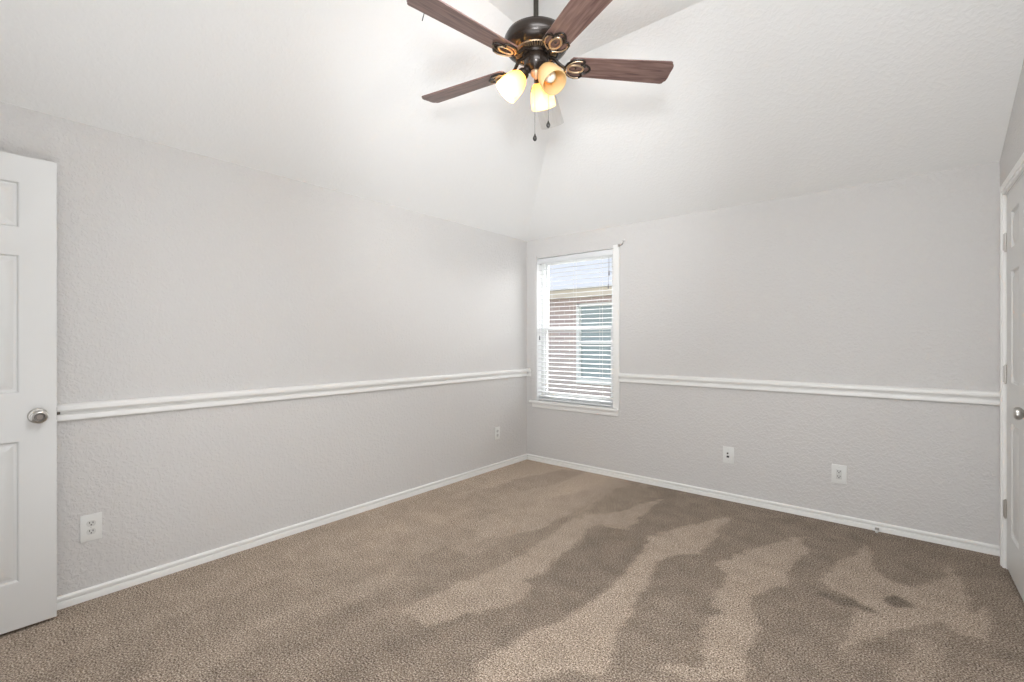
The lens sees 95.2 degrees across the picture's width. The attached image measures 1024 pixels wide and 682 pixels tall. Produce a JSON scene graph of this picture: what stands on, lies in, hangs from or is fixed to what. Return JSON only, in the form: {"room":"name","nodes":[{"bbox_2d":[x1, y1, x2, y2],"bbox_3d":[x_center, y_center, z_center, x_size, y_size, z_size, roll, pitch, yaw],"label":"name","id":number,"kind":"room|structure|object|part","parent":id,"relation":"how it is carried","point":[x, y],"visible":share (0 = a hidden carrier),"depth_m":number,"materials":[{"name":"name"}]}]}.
{"room":"empty bedroom","nodes":[
{"label":"empty bedroom","id":0,"kind":"room"},
{"bbox_2d":[0,102,526,596],"bbox_3d":[-1.649,0.106,2.828,0.120,2.327,5.762,0,0,40],"label":"wall","id":1,"kind":"structure","parent":0,"point":[180,272],"depth_m":2.80,"materials":[{"name":"grey paint"}]},
{"bbox_2d":[80,512,101,542],"bbox_3d":[-2.034,0.905,2.261,0.009,0.127,0.080,0,0,40],"label":"wall outlet","id":2,"kind":"object","parent":1,"relation":"attached to","point":[91,524],"visible":1,"depth_m":2.26,"materials":[{"name":"white plastic"}]},
{"bbox_2d":[86,528,95,534],"bbox_3d":[-2.032,0.924,2.259,0.002,0.028,0.034,0,0,40],"label":"receptacle","id":3,"kind":"object","parent":2,"relation":"attached to","point":[89,531],"depth_m":2.26,"materials":[{"name":"grey plastic"}]},
{"bbox_2d":[86,520,95,526],"bbox_3d":[-2.032,0.885,2.259,0.002,0.028,0.034,0,0,40],"label":"receptacle","id":4,"kind":"object","parent":2,"relation":"attached to","point":[89,523],"depth_m":2.26,"materials":[{"name":"grey plastic"}]},
{"bbox_2d":[57,454,526,609],"bbox_3d":[-1.221,1.222,3.241,0.015,0.057,4.339,0,0,40],"label":"baseboard","id":5,"kind":"structure","parent":1,"relation":"attached to","point":[70,599],"depth_m":2.80,"materials":[{"name":"white paint"}]},
{"bbox_2d":[495,427,499,439],"bbox_3d":[-0.143,0.906,4.552,0.009,0.118,0.074,0,0,40],"label":"wall outlet","id":6,"kind":"object","parent":1,"relation":"attached to","point":[497,429],"visible":1,"depth_m":4.55,"materials":[{"name":"white plastic"}]},
{"bbox_2d":[0,0,1023,240],"bbox_3d":[-0.034,-1.395,1.968,3.467,0.716,4.792,0,0,40],"label":"ceiling","id":7,"kind":"structure","parent":0,"point":[760,100],"depth_m":2.55,"materials":[{"name":"white paint"}]},
{"bbox_2d":[407,0,673,140],"bbox_3d":[0.076,-1.282,2.137,1.228,0.783,1.225,0,0,40],"label":"ceiling fan","id":8,"kind":"object","parent":7,"relation":"hanging from","point":[535,42],"visible":1,"depth_m":2.09,"materials":[{"name":"brown wood"}]},
{"bbox_3d":[-0.184,-1.261,1.877,0.488,0.006,0.136,0,12,-42],"label":"blade","id":9,"kind":"part","parent":8,"relation":"part of","materials":[{"name":"brown wood"}]},
{"bbox_3d":[-0.233,-1.261,2.340,0.488,0.006,0.136,0,12,30],"label":"blade","id":10,"kind":"part","parent":8,"relation":"part of","materials":[{"name":"brown wood"}]},
{"bbox_3d":[0.011,-1.179,2.147,0.115,0.122,0.115,44,2,2],"label":"lamp shade","id":11,"kind":"part","parent":8,"relation":"part of","materials":[{"name":"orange glass"}]},
{"bbox_3d":[0.142,-1.173,2.230,0.115,0.122,0.115,0,38,20],"label":"lamp shade","id":12,"kind":"part","parent":8,"relation":"part of","materials":[{"name":"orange glass"}]},
{"bbox_3d":[0.192,-1.261,2.530,0.136,0.006,0.488,-12,-3,12],"label":"blade","id":13,"kind":"part","parent":8,"relation":"part of","materials":[{"name":"wood"}]},
{"bbox_3d":[0.161,-1.179,2.075,0.053,0.087,0.053,0,-36,-37],"label":"light bulb","id":14,"kind":"part","parent":8,"relation":"part of","materials":[{"name":"beige glass"}]},
{"bbox_3d":[0.164,-1.171,2.070,0.115,0.122,0.115,0,-36,-37],"label":"lamp shade","id":15,"kind":"part","parent":8,"relation":"part of","materials":[{"name":"orange glass"}]},
{"bbox_3d":[0.271,-1.261,1.781,0.136,0.006,0.488,13,-5,-23],"label":"blade","id":16,"kind":"part","parent":8,"relation":"part of","materials":[{"name":"brown wood"}]},
{"bbox_3d":[0.504,-1.261,2.184,0.488,0.006,0.136,0,-12,-6],"label":"blade","id":17,"kind":"part","parent":8,"relation":"part of","materials":[{"name":"brown wood"}]},
{"bbox_2d":[0,459,1023,681],"bbox_3d":[0.101,1.265,1.511,4.257,0.031,5.960,0,0,40],"label":"floor","id":18,"kind":"structure","parent":0,"point":[527,570],"depth_m":2.21,"materials":[{"name":"carpet"}]},
{"bbox_2d":[527,161,999,545],"bbox_3d":[1.576,0.106,3.824,3.587,2.327,0.120,0,0,40],"label":"wall","id":19,"kind":"structure","parent":0,"point":[894,282],"depth_m":3.29,"materials":[{"name":"grey paint"}]},
{"bbox_2d":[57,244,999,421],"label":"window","id":20,"kind":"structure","parent":19,"relation":"in","point":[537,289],"depth_m":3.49,"materials":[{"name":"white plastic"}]},
{"bbox_3d":[0.227,-0.120,4.848,0.062,1.492,0.016,0,0,40],"label":"casing","id":21,"kind":"part","parent":20,"relation":"part of","materials":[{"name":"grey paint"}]},
{"bbox_3d":[0.599,0.634,4.575,1.010,0.024,0.115,0,0,40],"label":"sill","id":22,"kind":"part","parent":20,"relation":"part of","materials":[{"name":"white paint"}]},
{"bbox_2d":[537,249,612,406],"bbox_3d":[0.609,-0.110,4.577,0.859,1.452,0.076,0,0,40],"label":"window blind","id":23,"kind":"object","parent":20,"relation":"attached to","point":[602,253],"visible":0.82,"depth_m":4.54,"materials":[{"name":"white plastic"}]},
{"bbox_3d":[0.616,0.607,4.585,0.853,0.018,0.050,0,0,40],"label":"rail","id":24,"kind":"part","parent":23,"relation":"part of","materials":[{"name":"white plastic"}]},
{"bbox_3d":[0.839,-0.092,4.400,0.002,1.395,0.054,0,0,40],"label":"ladder cord","id":25,"kind":"part","parent":23,"relation":"part of","materials":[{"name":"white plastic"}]},
{"bbox_3d":[0.658,-0.110,4.636,0.873,1.468,0.055,0,0,40],"label":"frame","id":26,"kind":"part","parent":20,"relation":"part of","materials":[{"name":"white plastic"}]},
{"bbox_3d":[0.650,0.224,4.627,0.793,0.720,0.020,0,0,40],"label":"sash","id":27,"kind":"part","parent":20,"relation":"part of","materials":[{"name":"white plastic"}]},
{"bbox_3d":[0.664,-0.452,4.644,0.793,0.704,0.020,0,0,40],"label":"sash","id":28,"kind":"part","parent":20,"relation":"part of","materials":[{"name":"white plastic"}]},
{"bbox_3d":[0.947,-0.120,4.254,0.060,1.492,0.016,0,0,40],"label":"casing","id":29,"kind":"part","parent":20,"relation":"part of","materials":[{"name":"white paint"}]},
{"bbox_2d":[723,446,733,463],"bbox_3d":[1.685,0.897,3.645,0.080,0.127,0.016,0,0,40],"label":"jack plate","id":30,"kind":"object","parent":19,"relation":"attached to","point":[728,452],"visible":1,"depth_m":3.65,"materials":[{"name":"white plastic"}]},
{"bbox_2d":[527,454,999,555],"bbox_3d":[1.492,1.222,3.805,3.452,0.057,0.015,0,0,40],"label":"baseboard","id":31,"kind":"structure","parent":19,"relation":"attached to","point":[991,549],"depth_m":3.35,"materials":[{"name":"white paint"}]},
{"bbox_2d":[832,464,846,484],"bbox_3d":[2.234,0.917,3.196,0.084,0.127,0.009,0,0,40],"label":"wall outlet","id":32,"kind":"object","parent":19,"relation":"attached to","point":[839,472],"visible":1,"depth_m":3.19,"materials":[{"name":"white plastic"}]},
{"bbox_2d":[1000,60,1023,194],"bbox_3d":[1.079,-0.216,0.498,0.120,2.973,5.642,0,0,40],"label":"wall","id":33,"kind":"structure","parent":0,"point":[1013,147],"depth_m":2.35,"materials":[{"name":"grey paint"}]},
{"bbox_2d":[1000,152,1023,568],"bbox_3d":[2.494,0.199,2.227,0.137,2.102,0.894,0,0,40],"label":"door frame","id":34,"kind":"structure","parent":33,"relation":"attached to","point":[1017,170],"depth_m":2.57,"materials":[{"name":"white paint"}]},
{"bbox_2d":[1003,174,1023,601],"bbox_3d":[2.447,0.222,2.272,0.102,2.028,0.766,0,0,40],"label":"door","id":35,"kind":"structure","parent":33,"relation":"in","point":[1013,240],"depth_m":2.37,"materials":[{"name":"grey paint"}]},
{"bbox_3d":[2.228,0.321,2.034,0.067,0.066,0.066,0,0,40],"label":"knob","id":36,"kind":"part","parent":35,"relation":"part of","materials":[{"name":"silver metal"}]},
{"label":"outside","id":37,"kind":"structure","parent":0,"visible":0},
{"bbox_3d":[6.105,1.550,10.541,24.000,0.100,15.968,0,0,40],"label":"ground","id":38,"kind":"structure","parent":37,"visible":0},
{"bbox_2d":[548,285,611,396],"bbox_3d":[4.369,0.100,10.008,18.800,2.800,8.000,0,0,40],"label":"house","id":39,"kind":"structure","parent":38,"relation":"on","point":[555,307],"depth_m":8.10,"materials":[{"name":"brick"}]},
{"bbox_3d":[-1.309,-0.216,0.423,3.467,2.973,0.120,0,0,40],"label":"wall","id":40,"kind":"structure","parent":0,"visible":0},
{"bbox_2d":[0,151,59,634],"bbox_3d":[-2.294,0.222,1.810,0.168,2.028,0.790,0,0,40],"label":"door","id":41,"kind":"structure","parent":40,"relation":"in","point":[28,186],"depth_m":2.02,"materials":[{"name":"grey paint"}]},
{"bbox_3d":[-2.050,0.331,2.026,0.066,0.066,0.066,0,0,40],"label":"knob","id":42,"kind":"part","parent":41,"relation":"part of","materials":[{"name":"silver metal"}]}
]}

